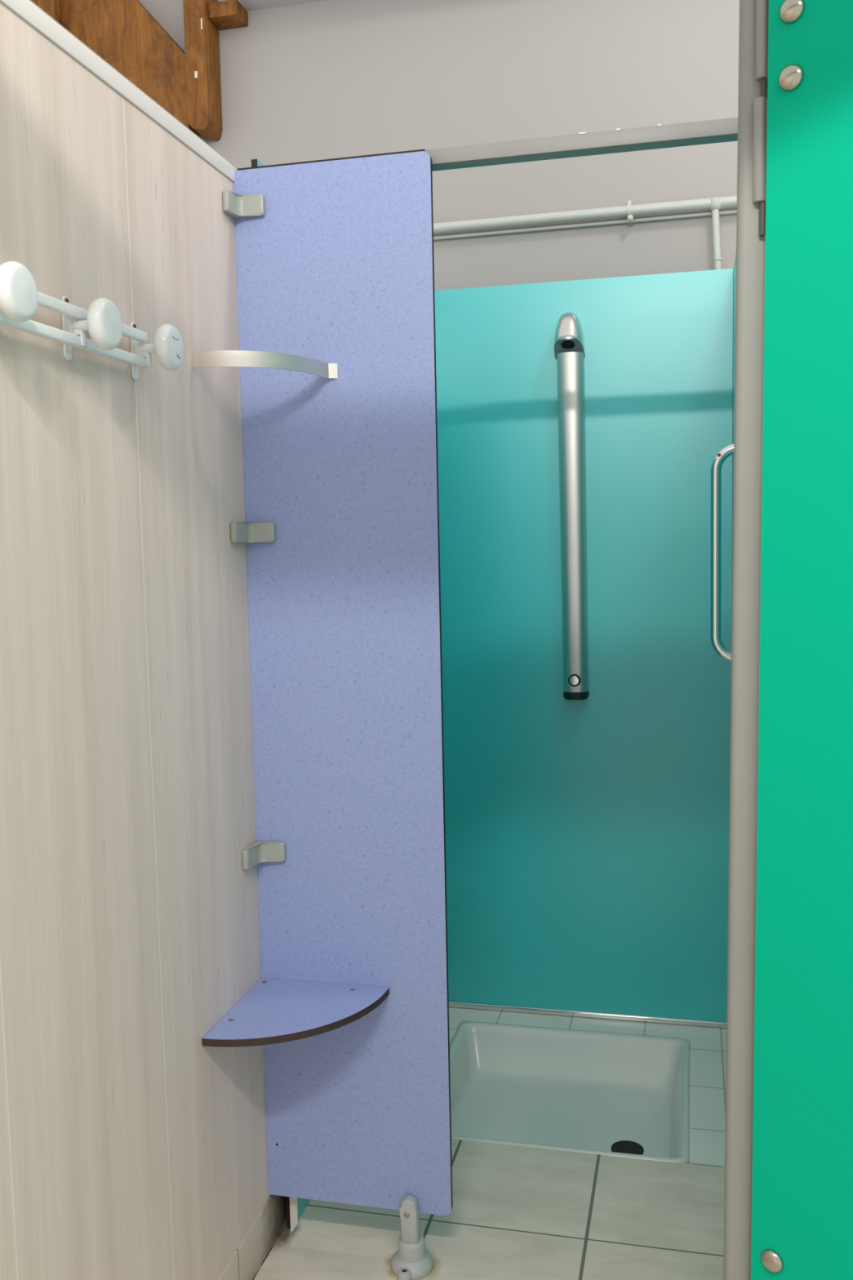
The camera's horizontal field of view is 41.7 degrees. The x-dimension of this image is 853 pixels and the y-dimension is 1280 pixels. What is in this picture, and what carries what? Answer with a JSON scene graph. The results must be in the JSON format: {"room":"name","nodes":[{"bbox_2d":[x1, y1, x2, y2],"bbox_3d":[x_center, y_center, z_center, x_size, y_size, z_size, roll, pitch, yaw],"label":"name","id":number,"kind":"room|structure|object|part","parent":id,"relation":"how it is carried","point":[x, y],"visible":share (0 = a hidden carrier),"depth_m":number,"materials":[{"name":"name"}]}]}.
{"room":"shower cubicle","nodes":[
{"label":"shower cubicle","id":0,"kind":"room"},
{"bbox_2d":[0,1,271,1279],"bbox_3d":[-0.490,0.220,1.363,0.045,1.956,3.850,0,5,13],"label":"wall","id":1,"kind":"structure","parent":0,"point":[132,1147],"depth_m":1.54,"materials":[{"name":"laminate"}]},
{"bbox_2d":[0,261,183,379],"bbox_3d":[-0.451,-0.382,1.285,0.068,0.080,0.664,0,5,13],"label":"coat rack","id":2,"kind":"object","parent":1,"relation":"attached to","point":[20,298],"visible":1,"depth_m":1.39,"materials":[{"name":"white plastic"}]},
{"bbox_3d":[-0.445,-0.378,1.215,0.023,0.064,0.064,0,5,13],"label":"knob","id":3,"kind":"part","parent":2,"relation":"part of","materials":[{"name":"white plastic"}]},
{"bbox_3d":[-0.469,-0.363,1.276,0.010,0.015,0.634,0,5,13],"label":"rod","id":4,"kind":"part","parent":2,"relation":"part of","materials":[{"name":"white plastic"}]},
{"bbox_3d":[-0.427,-0.395,1.405,0.036,0.013,0.013,0,5,13],"label":"stem","id":5,"kind":"part","parent":2,"relation":"part of","materials":[{"name":"white plastic"}]},
{"bbox_3d":[-0.470,-0.399,1.273,0.010,0.015,0.634,0,5,13],"label":"rod","id":6,"kind":"part","parent":2,"relation":"part of","materials":[{"name":"white plastic"}]},
{"bbox_3d":[-0.401,-0.395,1.399,0.023,0.064,0.064,0,5,13],"label":"knob","id":7,"kind":"part","parent":2,"relation":"part of","materials":[{"name":"white plastic"}]},
{"bbox_3d":[-0.386,-0.411,1.577,0.036,0.013,0.013,0,5,13],"label":"stem","id":8,"kind":"part","parent":2,"relation":"part of","materials":[{"name":"white plastic"}]},
{"bbox_3d":[-0.361,-0.411,1.571,0.023,0.064,0.064,0,5,13],"label":"knob","id":9,"kind":"part","parent":2,"relation":"part of","materials":[{"name":"white plastic"}]},
{"bbox_2d":[0,0,237,182],"bbox_3d":[-0.653,-0.688,0.681,0.054,0.027,2.614,0,5,13],"label":"trim","id":10,"kind":"structure","parent":1,"relation":"attached to","point":[27,10],"depth_m":1.53,"materials":[{"name":"white"}]},
{"bbox_2d":[217,1195,286,1279],"bbox_3d":[-0.448,1.149,1.439,0.003,0.090,3.850,0,5,13],"label":"baseboard","id":11,"kind":"structure","parent":1,"relation":"attached to","point":[253,1248],"depth_m":2.03,"materials":[{"name":"grey tile"}]},
{"bbox_2d":[251,159,310,1230],"bbox_3d":[-0.145,0.088,2.636,0.011,1.982,1.202,0,5,13],"label":"panel","id":12,"kind":"object","parent":1,"relation":"attached to","point":[302,1203],"visible":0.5,"depth_m":2.14,"materials":[{"name":"teal laminate"}]},
{"bbox_2d":[201,977,389,1047],"bbox_3d":[-0.214,0.637,1.900,0.244,0.014,0.256,0,5,13],"label":"corner shelf","id":13,"kind":"object","parent":1,"relation":"attached to","point":[273,1011],"visible":1,"depth_m":1.90,"materials":[{"name":"blue laminate"}]},
{"bbox_2d":[240,0,325,10],"bbox_3d":[0.768,-1.787,2.785,2.650,0.025,0.160,0,5,13],"label":"ceiling","id":14,"kind":"structure","parent":0,"point":[251,5],"depth_m":3.13,"materials":[{"name":"paint"}]},
{"bbox_2d":[138,0,739,290],"bbox_3d":[-0.224,-0.726,3.261,4.800,3.700,0.120,0,5,13],"label":"wall","id":15,"kind":"structure","parent":0,"point":[327,79],"depth_m":3.03,"materials":[{"name":"grey paint"}]},
{"bbox_2d":[31,0,248,141],"bbox_3d":[-0.988,-1.877,3.206,0.956,0.951,0.131,0,5,13],"label":"roof truss","id":16,"kind":"object","parent":15,"relation":"attached to","point":[123,33],"visible":0.8,"depth_m":3.15,"materials":[{"name":"brown wood"}]},
{"bbox_3d":[-0.636,-1.845,3.142,0.065,0.831,0.099,0,5,13],"label":"post","id":17,"kind":"part","parent":16,"relation":"part of","materials":[{"name":"brown wood"}]},
{"bbox_2d":[433,195,737,270],"bbox_3d":[0.398,-1.016,3.002,0.970,0.297,0.046,0,5,13],"label":"pipe","id":18,"kind":"object","parent":15,"relation":"attached to","point":[714,204],"visible":0.92,"depth_m":2.96,"materials":[{"name":"white metal"}]},
{"bbox_2d":[433,209,737,239],"bbox_3d":[0.399,-1.112,3.004,0.970,0.012,0.009,0,5,13],"label":"pipe","id":19,"kind":"object","parent":15,"relation":"attached to","point":[731,211],"visible":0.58,"depth_m":3.00,"materials":[{"name":"white metal"}]},
{"bbox_2d":[448,1006,726,1167],"bbox_3d":[0.679,1.081,2.730,1.800,0.045,0.818,0,5,13],"label":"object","id":20,"kind":"structure","parent":15,"relation":"attached to","point":[708,1044],"depth_m":2.86,"materials":[{"name":"white tile"}]},
{"bbox_2d":[449,1021,690,1164],"bbox_3d":[0.325,1.120,2.708,0.611,0.104,0.601,0,5,13],"label":"shower tray","id":21,"kind":"object","parent":20,"relation":"in","point":[603,1093],"visible":0.65,"depth_m":2.85,"materials":[{"name":"ceramic"}]},
{"bbox_2d":[434,268,733,1028],"bbox_3d":[0.381,0.050,2.994,0.843,1.974,0.019,0,5,13],"label":"wall panel","id":22,"kind":"object","parent":20,"relation":"on","point":[587,841],"visible":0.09,"depth_m":2.98,"materials":[{"name":"teal laminate"}]},
{"bbox_2d":[554,312,589,699],"bbox_3d":[0.375,-0.343,2.915,0.080,1.005,0.086,0,5,13],"label":"shower column","id":23,"kind":"structure","parent":22,"relation":"attached to","point":[569,341],"depth_m":2.91,"materials":[{"name":"silver metal"}]},
{"bbox_2d":[732,253,736,552],"bbox_3d":[0.612,0.121,2.115,0.010,1.974,1.870,0,5,13],"label":"panel","id":24,"kind":"object","parent":15,"relation":"attached to","point":[735,264],"visible":0.1,"depth_m":2.82,"materials":[{"name":"teal laminate"}]},
{"bbox_2d":[425,116,737,171],"bbox_3d":[0.263,-0.808,1.823,0.534,0.026,0.037,0,5,13],"label":"rail","id":25,"kind":"object","parent":24,"relation":"attached to","point":[723,130],"visible":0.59,"depth_m":1.81,"materials":[{"name":"grey metal"}]},
{"bbox_2d":[710,443,733,661],"bbox_3d":[0.565,-0.161,2.085,0.069,0.428,0.040,0,5,13],"label":"grab bar","id":26,"kind":"object","parent":24,"relation":"attached to","point":[717,462],"visible":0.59,"depth_m":2.08,"materials":[{"name":"silver metal"}]},
{"bbox_2d":[251,1138,724,1279],"bbox_3d":[-0.006,1.253,0.922,2.300,0.045,3.032,0,5,13],"label":"floor","id":27,"kind":"structure","parent":0,"point":[517,1212],"depth_m":2.14,"materials":[{"name":"beige tile"}]},
{"bbox_2d":[289,1196,297,1233],"bbox_3d":[-0.251,1.049,2.120,0.014,0.156,0.010,0,5,13],"label":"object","id":28,"kind":"object","parent":27,"relation":"on","point":[293,1201],"visible":0.36,"depth_m":2.12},
{"bbox_2d":[222,149,453,1279],"bbox_3d":[-0.148,0.161,1.954,0.349,1.957,0.103,0,5,13],"label":"divider panel","id":29,"kind":"object","parent":27,"relation":"on","point":[338,267],"depth_m":1.96,"materials":[{"name":"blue laminate"}]},
{"bbox_3d":[-0.310,-0.742,1.902,0.058,0.035,0.052,0,5,13],"label":"corner bracket","id":30,"kind":"part","parent":29,"relation":"part of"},
{"bbox_3d":[-0.301,-0.187,1.941,0.058,0.035,0.070,0,5,13],"label":"corner bracket","id":31,"kind":"part","parent":29,"relation":"part of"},
{"bbox_3d":[-0.289,0.384,1.991,0.058,0.035,0.070,0,5,13],"label":"corner bracket","id":32,"kind":"part","parent":29,"relation":"part of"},
{"bbox_2d":[191,350,337,378],"bbox_3d":[-0.248,-0.451,1.825,0.263,0.025,0.057,-5,6,-35],"label":"curved rail","id":33,"kind":"object","parent":29,"relation":"attached to","point":[218,358],"visible":1,"depth_m":1.78,"materials":[{"name":"silver metal"}]},
{"bbox_2d":[723,0,768,1279],"bbox_3d":[0.324,0.075,1.131,0.051,2.250,0.050,0,5,13],"label":"post","id":34,"kind":"object","parent":27,"relation":"on","point":[753,14],"visible":0.96,"depth_m":1.11,"materials":[{"name":"grey metal"}]},
{"bbox_2d":[751,0,852,1279],"bbox_3d":[0.558,0.144,0.915,0.618,1.900,0.020,3,7,40],"label":"door","id":35,"kind":"structure","parent":34,"relation":"attached to","point":[802,1190],"depth_m":1.07,"materials":[{"name":"teal laminate"}]}
]}

